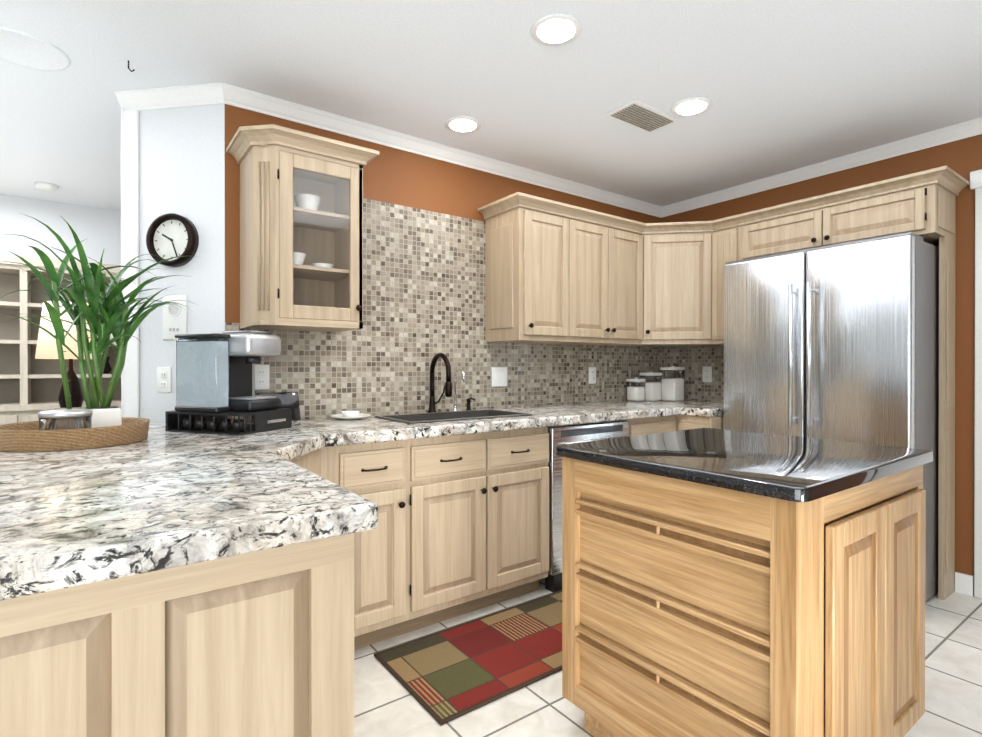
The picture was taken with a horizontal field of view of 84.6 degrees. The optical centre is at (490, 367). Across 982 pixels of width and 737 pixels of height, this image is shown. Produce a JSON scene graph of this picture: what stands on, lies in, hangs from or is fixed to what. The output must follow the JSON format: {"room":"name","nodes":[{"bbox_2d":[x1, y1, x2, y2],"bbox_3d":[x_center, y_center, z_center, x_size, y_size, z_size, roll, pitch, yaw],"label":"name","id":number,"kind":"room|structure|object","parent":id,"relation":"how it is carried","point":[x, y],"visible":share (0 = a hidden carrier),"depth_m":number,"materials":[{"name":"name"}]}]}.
{"room":"kitchen","nodes":[
{"label":"kitchen","id":0,"kind":"room"},
{"bbox_2d":[0,194,120,264],"bbox_3d":[-4.425,-0.042,3.285,5.200,2.400,0.120,0,0,-36],"label":"wall","id":1,"kind":"structure","parent":0,"point":[98,229],"depth_m":4.06,"materials":[{"name":"white paint"}]},
{"bbox_2d":[121,104,224,422],"bbox_3d":[-1.383,-0.040,2.504,0.603,2.400,0.168,0,0,6],"label":"wall column","id":2,"kind":"structure","parent":0,"point":[172,160],"depth_m":2.44,"materials":[{"name":"white paint"}]},
{"bbox_2d":[157,367,170,391],"bbox_3d":[-1.482,0.055,2.442,0.072,0.115,0.008,0,0,9],"label":"outlet","id":3,"kind":"object","parent":2,"relation":"attached to","point":[163,379],"visible":1,"depth_m":2.44,"materials":[{"name":"white plastic"}]},
{"bbox_2d":[146,213,198,266],"bbox_3d":[-1.430,-0.570,2.414,0.236,0.236,0.045,0,0,9],"label":"clock","id":4,"kind":"object","parent":2,"relation":"attached to","point":[169,235],"visible":0.98,"depth_m":2.41,"materials":[{"name":"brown metal"}]},
{"bbox_2d":[163,295,186,339],"bbox_3d":[-1.428,-0.225,2.431,0.120,0.200,0.012,0,0,9],"label":"intercom","id":5,"kind":"object","parent":2,"relation":"attached to","point":[174,321],"visible":0.92,"depth_m":2.43,"materials":[{"name":"white plastic"}]},
{"bbox_2d":[225,104,660,422],"bbox_3d":[0.093,-0.043,3.406,3.250,2.400,0.128,0,0,-36],"label":"wall","id":6,"kind":"structure","parent":0,"point":[423,262],"depth_m":2.97,"materials":[{"name":"tile"}]},
{"bbox_2d":[255,365,268,389],"bbox_3d":[-1.056,0.045,2.479,0.072,0.115,0.008,0,0,-36],"label":"electrical outlet","id":7,"kind":"object","parent":6,"relation":"attached to","point":[261,377],"visible":0.96,"depth_m":2.48,"materials":[{"name":"white plastic"}]},
{"bbox_2d":[226,124,378,331],"bbox_3d":[-0.838,-0.573,2.408,0.560,0.796,0.375,0,0,-36],"label":"upper cabinet","id":8,"kind":"object","parent":6,"relation":"attached to","point":[301,230],"visible":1,"depth_m":2.29,"materials":[{"name":"brown wood"}]},
{"bbox_2d":[492,367,506,386],"bbox_3d":[0.052,0.058,3.293,0.118,0.118,0.008,0,0,-36],"label":"light switch","id":9,"kind":"object","parent":6,"relation":"attached to","point":[499,376],"visible":1,"depth_m":3.29,"materials":[{"name":"white plastic"}]},
{"bbox_2d":[482,193,561,343],"bbox_3d":[0.233,-0.547,3.215,0.424,0.790,0.341,0,0,-36],"label":"upper cabinet","id":10,"kind":"object","parent":6,"relation":"attached to","point":[556,272],"depth_m":3.06,"materials":[{"name":"brown wood"}]},
{"bbox_2d":[589,367,595,383],"bbox_3d":[0.710,0.056,3.775,0.072,0.115,0.008,0,0,-36],"label":"electrical outlet","id":11,"kind":"object","parent":6,"relation":"attached to","point":[592,375],"visible":1,"depth_m":3.77,"materials":[{"name":"white plastic"}]},
{"bbox_2d":[562,203,641,346],"bbox_3d":[0.643,-0.548,3.495,0.779,0.790,0.376,0,0,-36],"label":"upper cabinet","id":12,"kind":"object","parent":6,"relation":"attached to","point":[602,252],"depth_m":3.34,"materials":[{"name":"brown wood"}]},
{"bbox_2d":[0,0,981,210],"bbox_3d":[-0.648,-1.277,1.513,9.200,0.080,9.800,0,0,-36],"label":"ceiling","id":13,"kind":"structure","parent":0,"point":[783,86],"depth_m":2.30,"materials":[{"name":"white paint"}]},
{"bbox_2d":[0,27,70,70],"bbox_3d":[-1.824,-1.236,2.102,0.294,0.006,0.294,0,0,-36],"label":"ceiling speaker","id":14,"kind":"object","parent":13,"relation":"attached to","point":[21,48],"visible":1,"depth_m":2.12},
{"bbox_2d":[34,182,58,191],"bbox_3d":[-3.027,-1.226,3.675,0.130,0.035,0.130,0,0,-36],"label":"recessed light","id":15,"kind":"object","parent":13,"relation":"attached to","point":[46,187],"visible":1,"depth_m":3.64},
{"bbox_2d":[445,116,480,132],"bbox_3d":[-0.143,-1.236,2.752,0.188,0.010,0.188,0,0,-36],"label":"recessed light","id":16,"kind":"object","parent":13,"relation":"in","point":[462,124],"visible":1,"depth_m":2.73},
{"bbox_2d":[531,13,581,45],"bbox_3d":[0.239,-1.234,1.978,0.188,0.010,0.188,0,0,-36],"label":"recessed light","id":17,"kind":"object","parent":13,"relation":"in","point":[558,29],"visible":1,"depth_m":1.96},
{"bbox_2d":[606,99,678,131],"bbox_3d":[0.752,-1.234,2.664,0.340,0.012,0.180,0,0,-36],"label":"ceiling vent","id":18,"kind":"object","parent":13,"relation":"in","point":[641,115],"visible":0.98,"depth_m":2.64,"materials":[{"name":"white metal"}]},
{"bbox_2d":[670,97,711,116],"bbox_3d":[0.951,-1.235,2.562,0.188,0.010,0.188,0,0,-36],"label":"recessed light","id":19,"kind":"object","parent":13,"relation":"in","point":[690,106],"visible":1,"depth_m":2.55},
{"bbox_2d":[354,578,981,736],"bbox_3d":[-0.648,1.193,1.520,9.200,0.060,9.800,0,0,-36],"label":"floor","id":20,"kind":"structure","parent":0,"point":[387,703],"depth_m":1.89,"materials":[{"name":"tile"}]},
{"bbox_2d":[0,254,120,424],"bbox_3d":[-3.841,0.197,3.419,2.760,1.920,0.353,0,0,-36],"label":"bookcase","id":21,"kind":"object","parent":20,"relation":"on","point":[30,386],"visible":0.1,"depth_m":3.88,"materials":[{"name":"beige paint"}]},
{"bbox_2d":[0,567,175,736],"bbox_3d":[-0.866,0.735,1.024,0.359,0.860,0.740,0,0,-36],"label":"base cabinet","id":22,"kind":"object","parent":20,"relation":"on","point":[97,659],"depth_m":0.78,"materials":[{"name":"brown wood"}]},
{"bbox_2d":[176,533,353,736],"bbox_3d":[-0.625,0.735,1.201,0.372,0.860,0.740,0,0,-36],"label":"base cabinet","id":23,"kind":"object","parent":20,"relation":"on","point":[257,644],"depth_m":0.92,"materials":[{"name":"brown wood"}]},
{"bbox_2d":[290,446,361,649],"bbox_3d":[-0.759,0.732,1.958,0.300,0.860,0.640,0,0,-36],"label":"base cabinet","id":24,"kind":"object","parent":20,"relation":"on","point":[342,467],"depth_m":2.11,"materials":[{"name":"brown wood"}]},
{"bbox_2d":[0,400,722,600],"bbox_3d":[-0.377,0.276,2.171,5.210,0.049,2.074,0,0,-36],"label":"countertop","id":25,"kind":"structure","parent":24,"relation":"on","point":[159,497],"depth_m":1.07,"materials":[{"name":"white stone"}]},
{"bbox_2d":[0,417,149,451],"bbox_3d":[-1.391,0.219,1.803,0.426,0.064,0.426,0,0,-36],"label":"tray","id":26,"kind":"object","parent":25,"relation":"on","point":[29,436],"visible":0.92,"depth_m":1.65,"materials":[{"name":"wicker"}]},
{"bbox_2d":[38,409,92,429],"bbox_3d":[-1.336,0.187,1.695,0.136,0.104,0.136,0,0,-36],"label":"candle","id":27,"kind":"object","parent":26,"relation":"on","point":[60,419],"visible":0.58,"depth_m":1.65,"materials":[{"name":"silver glass"}]},
{"bbox_2d":[0,213,195,427],"bbox_3d":[-1.387,-0.123,1.924,0.634,0.724,0.610,0,0,-36],"label":"potted plant","id":28,"kind":"object","parent":26,"relation":"on","point":[102,314],"visible":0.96,"depth_m":1.87,"materials":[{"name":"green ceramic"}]},
{"bbox_2d":[165,330,291,434],"bbox_3d":[-1.050,0.053,2.176,0.374,0.395,0.280,0,0,20],"label":"coffee maker","id":29,"kind":"object","parent":25,"relation":"on","point":[215,380],"visible":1,"depth_m":2.09,"materials":[{"name":"black plastic"}]},
{"bbox_2d":[257,392,300,419],"bbox_3d":[-0.980,0.187,2.490,0.190,0.142,0.049,0,0,-42],"label":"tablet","id":30,"kind":"object","parent":25,"relation":"on","point":[289,400],"visible":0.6,"depth_m":2.52,"materials":[{"name":"black plastic"}]},
{"bbox_2d":[330,411,370,419],"bbox_3d":[-0.680,0.231,2.610,0.196,0.036,0.196,0,0,-36],"label":"dish","id":31,"kind":"object","parent":25,"relation":"on","point":[349,415],"visible":1,"depth_m":2.58,"materials":[{"name":"white ceramic"}]},
{"bbox_2d":[427,353,474,412],"bbox_3d":[-0.181,0.084,2.935,0.286,0.327,0.223,0,0,-36],"label":"faucet","id":32,"kind":"object","parent":25,"relation":"on","point":[447,389],"visible":0.98,"depth_m":2.92,"materials":[{"name":"brown metal"}]},
{"bbox_2d":[375,409,531,423],"bbox_3d":[-0.181,0.360,2.741,0.710,0.238,0.370,0,0,-36],"label":"sink","id":33,"kind":"object","parent":25,"relation":"in","point":[443,416],"visible":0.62,"depth_m":2.82,"materials":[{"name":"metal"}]},
{"bbox_2d":[626,377,645,401],"bbox_3d":[1.052,0.158,3.917,0.104,0.174,0.104,0,0,-36],"label":"canister","id":34,"kind":"object","parent":25,"relation":"on","point":[636,389],"visible":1,"depth_m":3.88,"materials":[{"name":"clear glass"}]},
{"bbox_2d":[639,371,661,400],"bbox_3d":[1.172,0.135,3.956,0.119,0.219,0.119,0,0,-36],"label":"canister","id":35,"kind":"object","parent":25,"relation":"on","point":[653,386],"visible":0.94,"depth_m":3.91,"materials":[{"name":"clear glass"}]},
{"bbox_2d":[660,365,684,400],"bbox_3d":[1.328,0.115,3.946,0.129,0.259,0.129,0,0,-36],"label":"canister","id":36,"kind":"object","parent":25,"relation":"on","point":[672,376],"visible":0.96,"depth_m":3.90,"materials":[{"name":"clear glass"}]},
{"bbox_2d":[334,438,429,646],"bbox_3d":[-0.640,0.731,2.417,0.435,0.860,0.600,0,0,-36],"label":"base cabinet","id":37,"kind":"object","parent":20,"relation":"on","point":[395,474],"depth_m":2.24,"materials":[{"name":"brown wood"}]},
{"bbox_2d":[374,590,561,724],"bbox_3d":[0.126,1.155,2.283,1.100,0.010,0.525,0,0,-36],"label":"rug","id":38,"kind":"object","parent":20,"relation":"on","point":[442,677],"visible":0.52,"depth_m":2.13,"materials":[{"name":"multicoloured fabric"}]},
{"bbox_2d":[430,455,545,624],"bbox_3d":[-0.206,0.850,2.786,0.762,0.620,0.520,0,0,-36],"label":"base cabinet","id":39,"kind":"object","parent":20,"relation":"on","point":[462,528],"depth_m":2.50,"materials":[{"name":"brown wood"}]},
{"bbox_2d":[545,420,628,592],"bbox_3d":[0.383,0.732,3.140,0.596,0.853,0.642,0,0,-36],"label":"dishwasher","id":40,"kind":"object","parent":20,"relation":"on","point":[566,434],"visible":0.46,"depth_m":2.77,"materials":[{"name":"metal"}]},
{"bbox_2d":[626,416,669,435],"bbox_3d":[0.794,0.728,3.469,0.447,0.860,0.600,0,0,-36],"label":"base cabinet","id":41,"kind":"object","parent":20,"relation":"on","point":[643,426],"depth_m":3.21,"materials":[{"name":"brown wood"}]},
{"bbox_2d":[686,415,722,429],"bbox_3d":[1.488,0.728,3.485,0.650,0.860,0.234,0,0,-36],"label":"base cabinet","id":42,"kind":"object","parent":20,"relation":"on","point":[692,422],"depth_m":3.26,"materials":[{"name":"brown wood"}]},
{"bbox_2d":[555,428,932,736],"bbox_3d":[0.774,0.708,1.694,0.870,0.910,0.770,0,0,-36],"label":"kitchen island","id":43,"kind":"object","parent":20,"relation":"on","point":[723,583],"visible":1,"depth_m":1.40,"materials":[{"name":"brown wood"}]},
{"bbox_2d":[723,232,938,601],"bbox_3d":[1.857,0.265,2.999,0.624,1.787,0.928,0,0,-36],"label":"fridge","id":44,"kind":"object","parent":20,"relation":"on","point":[838,342],"visible":0.48,"depth_m":2.71,"materials":[{"name":"metal"}]},
{"bbox_3d":[-2.660,0.787,3.417,0.700,0.740,0.440,0,0,-36],"label":"table lamp","id":45,"kind":"object","parent":20,"relation":"on","visible":0},
{"bbox_2d":[35,300,96,407],"bbox_3d":[-2.660,-0.009,3.414,0.350,0.850,0.350,0,0,-36],"label":"lamp","id":46,"kind":"object","parent":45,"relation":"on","point":[46,347],"visible":0.25,"depth_m":3.29,"materials":[{"name":"brown metal"}]},
{"bbox_2d":[661,134,981,575],"bbox_3d":[3.138,-0.038,1.894,0.128,2.400,5.930,0,0,-36],"label":"wall","id":47,"kind":"structure","parent":0,"point":[962,158],"depth_m":2.79,"materials":[{"name":"orange paint"}]},
{"bbox_2d":[114,83,981,217],"bbox_3d":[1.530,-1.201,1.009,3.524,0.068,6.170,0,0,-36],"label":"crown molding","id":48,"kind":"structure","parent":47,"relation":"attached to","point":[186,96],"depth_m":2.92,"materials":[{"name":"white wood"}]},
{"bbox_2d":[638,220,722,347],"bbox_3d":[1.254,-0.549,3.752,0.708,0.790,0.683,0,0,-36],"label":"upper cabinet","id":49,"kind":"object","parent":47,"relation":"attached to","point":[678,257],"depth_m":3.54,"materials":[{"name":"brown wood"}]},
{"bbox_2d":[702,366,711,381],"bbox_3d":[1.569,0.051,3.918,0.008,0.115,0.072,0,0,-36],"label":"electrical outlet","id":50,"kind":"object","parent":47,"relation":"attached to","point":[706,373],"visible":1,"depth_m":3.92,"materials":[{"name":"white plastic"}]},
{"bbox_2d":[714,215,737,344],"bbox_3d":[1.602,-0.548,3.550,0.386,0.790,0.222,0,0,-36],"label":"upper cabinet","id":51,"kind":"object","parent":47,"relation":"attached to","point":[725,229],"depth_m":3.45,"materials":[{"name":"brown wood"}]},
{"bbox_2d":[738,198,809,259],"bbox_3d":[1.838,-0.798,3.257,0.351,0.290,0.528,0,0,-36],"label":"upper cabinet","id":52,"kind":"object","parent":47,"relation":"attached to","point":[783,228],"depth_m":3.18,"materials":[{"name":"brown wood"}]},
{"bbox_2d":[810,168,961,247],"bbox_3d":[2.101,-0.796,2.898,0.351,0.290,0.536,0,0,-36],"label":"upper cabinet","id":53,"kind":"object","parent":47,"relation":"attached to","point":[923,203],"depth_m":2.73,"materials":[{"name":"brown wood"}]},
{"bbox_2d":[955,572,973,595],"bbox_3d":[3.587,1.114,1.178,0.015,0.100,4.000,0,0,-36],"label":"baseboard","id":54,"kind":"structure","parent":47,"relation":"attached to","point":[964,583],"depth_m":2.76,"materials":[{"name":"white wood"}]},
{"bbox_2d":[970,169,981,598],"bbox_3d":[2.797,0.086,2.304,0.094,2.150,1.135,0,0,-36],"label":"door frame","id":55,"kind":"structure","parent":47,"relation":"attached to","point":[976,180],"depth_m":2.71,"materials":[{"name":"white wood"}]}
]}

